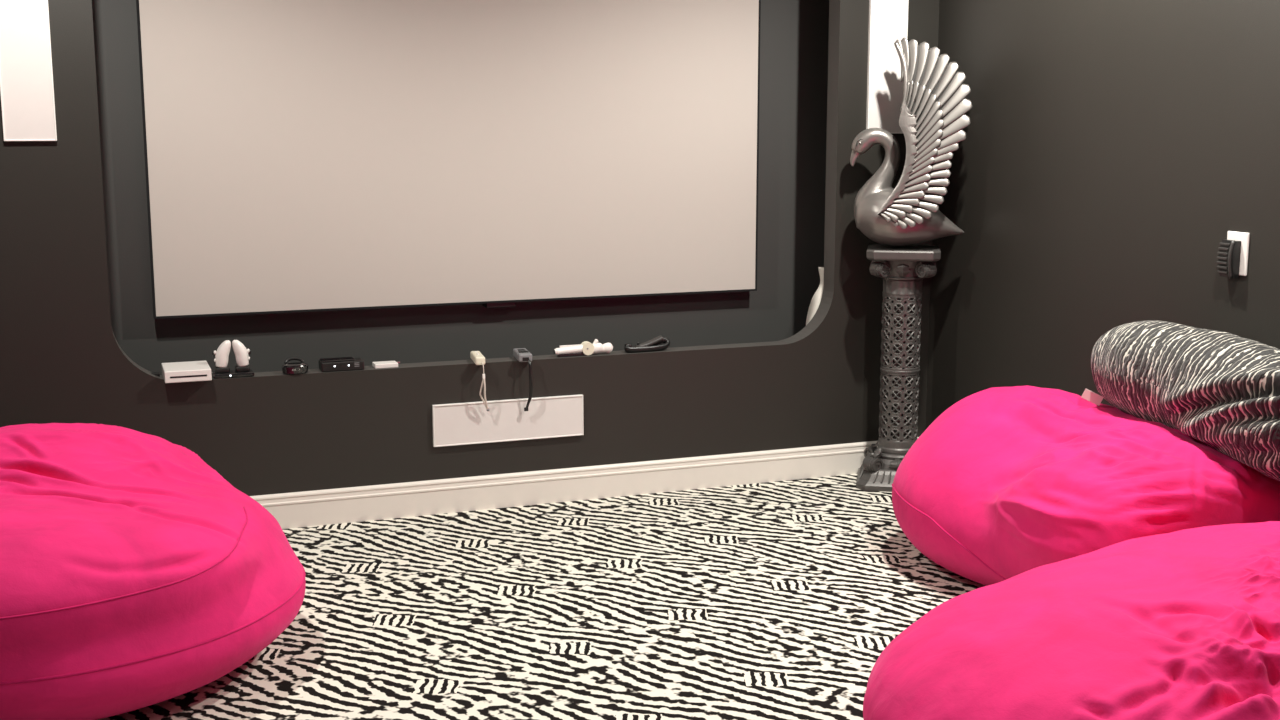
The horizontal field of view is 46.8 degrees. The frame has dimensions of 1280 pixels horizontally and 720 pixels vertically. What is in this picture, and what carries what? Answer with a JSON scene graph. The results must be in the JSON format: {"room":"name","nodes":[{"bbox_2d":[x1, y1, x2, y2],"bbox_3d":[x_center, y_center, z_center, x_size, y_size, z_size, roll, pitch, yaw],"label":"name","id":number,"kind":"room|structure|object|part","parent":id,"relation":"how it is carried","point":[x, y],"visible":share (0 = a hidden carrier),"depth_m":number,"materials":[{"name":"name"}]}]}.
{"room":"home theater","nodes":[
{"label":"home theater","id":0,"kind":"room"},
{"bbox_2d":[0,0,938,495],"bbox_3d":[-0.793,-0.728,5.315,4.220,2.620,0.090,-4,10,-20],"label":"wall","id":1,"kind":"structure","parent":0,"point":[62,360],"depth_m":5.39,"materials":[{"name":"grey paint"}]},
{"bbox_2d":[0,0,56,140],"bbox_3d":[-1.978,-0.931,4.768,0.160,0.445,0.016,-4,10,-20],"label":"wall speaker","id":2,"kind":"object","parent":1,"relation":"attached to","point":[26,71],"visible":1,"depth_m":4.76,"materials":[{"name":"white fabric"}]},
{"bbox_2d":[161,361,211,383],"bbox_3d":[-1.579,0.043,5.150,0.154,0.044,0.196,-4,10,-20],"label":"game console","id":3,"kind":"object","parent":1,"relation":"on","point":[190,371],"visible":1,"depth_m":5.08,"materials":[{"name":"white plastic"}]},
{"bbox_2d":[211,365,253,378],"bbox_3d":[-1.429,0.040,5.196,0.140,0.034,0.086,-4,10,-20],"label":"dock","id":4,"kind":"object","parent":1,"relation":"on","point":[245,371],"visible":0.99,"depth_m":5.17,"materials":[{"name":"black plastic"}]},
{"bbox_2d":[212,340,230,367],"bbox_3d":[-1.464,-0.021,5.181,0.064,0.096,0.045,-4,10,-20],"label":"controller","id":5,"kind":"object","parent":4,"relation":"on","point":[221,355],"visible":1,"depth_m":5.17,"materials":[{"name":"white plastic"}]},
{"bbox_2d":[232,340,250,366],"bbox_3d":[-1.400,-0.025,5.205,0.064,0.096,0.045,-4,10,-20],"label":"controller","id":6,"kind":"object","parent":4,"relation":"on","point":[241,353],"visible":1,"depth_m":5.19,"materials":[{"name":"white plastic"}]},
{"bbox_2d":[282,357,307,374],"bbox_3d":[-1.224,0.021,5.250,0.094,0.053,0.064,-4,10,-20],"label":"camera","id":7,"kind":"object","parent":1,"relation":"on","point":[300,367],"visible":1,"depth_m":5.23,"materials":[{"name":"black plastic"}]},
{"bbox_2d":[319,357,363,371],"bbox_3d":[-1.074,0.015,5.327,0.152,0.039,0.079,-4,10,-20],"label":"sensor box","id":8,"kind":"object","parent":1,"relation":"on","point":[341,363],"visible":1,"depth_m":5.30,"materials":[{"name":"black plastic"}]},
{"bbox_2d":[372,361,399,368],"bbox_3d":[-0.920,0.016,5.391,0.099,0.016,0.060,-4,10,-20],"label":"box","id":9,"kind":"object","parent":1,"relation":"on","point":[381,364],"visible":1,"depth_m":5.37,"materials":[{"name":"white plastic"}]},
{"bbox_2d":[92,0,828,374],"bbox_3d":[-0.943,-0.794,5.707,4.220,2.620,0.100,-4,10,-20],"label":"wall niche","id":10,"kind":"object","parent":1,"relation":"in","point":[794,34],"depth_m":5.94,"materials":[{"name":"paint"}]},
{"bbox_2d":[136,0,760,318],"bbox_3d":[-0.649,-0.886,5.713,2.411,1.384,0.070,-4,10,-20],"label":"projection screen","id":11,"kind":"object","parent":10,"relation":"attached to","point":[301,155],"visible":1,"depth_m":5.65,"materials":[{"name":"grey fabric"}]},
{"bbox_2d":[470,351,489,410],"bbox_3d":[-0.594,0.079,5.500,0.051,0.208,0.174,-2,10,-14],"label":"remote","id":12,"kind":"object","parent":1,"relation":"attached to","point":[477,357],"visible":1,"depth_m":5.43,"materials":[{"name":"beige plastic"}]},
{"bbox_2d":[432,394,583,446],"bbox_3d":[-0.490,0.224,5.533,0.583,0.159,0.016,-4,10,-20],"label":"wall speaker","id":13,"kind":"object","parent":1,"relation":"attached to","point":[466,423],"visible":1,"depth_m":5.52,"materials":[{"name":"white plastic"}]},
{"bbox_2d":[513,348,532,410],"bbox_3d":[-0.439,0.073,5.566,0.052,0.218,0.166,-2,10,-14],"label":"remote","id":14,"kind":"object","parent":1,"relation":"attached to","point":[521,354],"visible":1,"depth_m":5.50,"materials":[{"name":"grey plastic"}]},
{"bbox_2d":[554,339,612,356],"bbox_3d":[-0.214,-0.047,5.635,0.236,0.061,0.034,-4,10,-20],"label":"toy blaster","id":15,"kind":"object","parent":1,"relation":"on","point":[587,348],"visible":1,"depth_m":5.62,"materials":[{"name":"white plastic"}]},
{"bbox_3d":[-0.263,-0.021,5.621,0.101,0.014,0.020,-4,10,-20],"label":"underside rail","id":16,"kind":"part","parent":15,"relation":"part of","materials":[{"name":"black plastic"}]},
{"bbox_2d":[250,437,918,528],"bbox_3d":[-0.774,0.509,5.472,4.220,0.128,0.016,-4,10,-20],"label":"baseboard","id":17,"kind":"structure","parent":1,"relation":"attached to","point":[452,495],"depth_m":5.63,"materials":[{"name":"white paint"}]},
{"bbox_2d":[624,335,669,352],"bbox_3d":[0.029,-0.061,5.731,0.194,0.062,0.048,-4,11,-25],"label":"bundle","id":18,"kind":"object","parent":1,"relation":"on","point":[652,345],"visible":1,"depth_m":5.72,"materials":[{"name":"black plastic"}]},
{"bbox_2d":[806,267,823,324],"bbox_3d":[0.715,-0.244,6.059,0.090,0.272,0.062,-4,10,-20],"label":"paper strip","id":19,"kind":"object","parent":1,"relation":"attached to","point":[816,299],"visible":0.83,"depth_m":6.06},
{"bbox_2d":[866,0,908,133],"bbox_3d":[0.976,-1.160,5.865,0.177,0.519,0.016,-4,10,-20],"label":"wall speaker","id":20,"kind":"object","parent":1,"relation":"attached to","point":[888,19],"visible":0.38,"depth_m":5.85,"materials":[{"name":"white fabric"}]},
{"bbox_2d":[98,474,985,719],"bbox_3d":[0.296,1.087,2.709,4.460,0.100,7.090,-4,10,-20],"label":"floor","id":21,"kind":"structure","parent":0,"point":[777,600],"depth_m":4.41,"materials":[{"name":"carpet"}]},
{"bbox_2d":[0,423,305,719],"bbox_3d":[-1.576,0.521,3.928,1.332,0.606,1.299,-8,12,-40],"label":"bean bag","id":22,"kind":"object","parent":21,"relation":"on","point":[134,575],"visible":1,"depth_m":3.58,"materials":[{"name":"pink fabric"}]},
{"bbox_2d":[856,244,940,491],"bbox_3d":[1.033,0.026,5.878,0.316,0.945,0.316,2,10,10],"label":"pedestal column","id":23,"kind":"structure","parent":21,"relation":"on","point":[903,269],"depth_m":5.81,"materials":[{"name":"grey metal"}]},
{"bbox_2d":[850,38,972,246],"bbox_3d":[1.039,-0.833,5.699,0.454,0.797,0.293,2,10,10],"label":"statue","id":24,"kind":"object","parent":23,"relation":"on","point":[934,106],"visible":1,"depth_m":5.59,"materials":[{"name":"silver metal"}]},
{"bbox_2d":[863,521,1279,719],"bbox_3d":[1.335,0.698,3.131,1.733,0.520,1.521,-4,10,-20],"label":"bean bag","id":25,"kind":"object","parent":21,"relation":"on","point":[1184,624],"visible":1,"depth_m":2.99,"materials":[{"name":"pink fabric"}]},
{"bbox_2d":[892,385,1279,585],"bbox_3d":[1.322,0.419,4.657,0.841,0.566,1.411,-4,10,-20],"label":"bean bag","id":26,"kind":"object","parent":21,"relation":"on","point":[1005,483],"visible":0.59,"depth_m":4.32,"materials":[{"name":"pink fabric"}]},
{"bbox_2d":[1081,320,1279,480],"bbox_3d":[1.669,0.099,4.306,0.343,0.368,0.986,-3,10,-18],"label":"zebra pillow","id":27,"kind":"object","parent":26,"relation":"on","point":[1221,390],"visible":0.97,"depth_m":4.18,"materials":[{"name":"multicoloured fabric"}]},
{"bbox_2d":[925,0,1279,429],"bbox_3d":[2.304,-0.390,3.298,0.120,2.620,6.970,-4,10,-20],"label":"wall","id":28,"kind":"structure","parent":0,"point":[1110,149],"depth_m":5.06,"materials":[{"name":"grey paint"}]},
{"bbox_2d":[1227,231,1249,275],"bbox_3d":[1.802,-0.322,4.467,0.008,0.130,0.088,-4,10,-20],"label":"switch plate","id":29,"kind":"object","parent":28,"relation":"attached to","point":[1243,237],"visible":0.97,"depth_m":4.44,"materials":[{"name":"white plastic"}]},
{"bbox_2d":[1217,239,1240,278],"bbox_3d":[1.778,-0.306,4.474,0.035,0.115,0.062,-4,10,-20],"label":"remote","id":30,"kind":"object","parent":29,"relation":"attached to","point":[1229,252],"visible":1,"depth_m":4.46,"materials":[{"name":"black plastic"}]}
]}

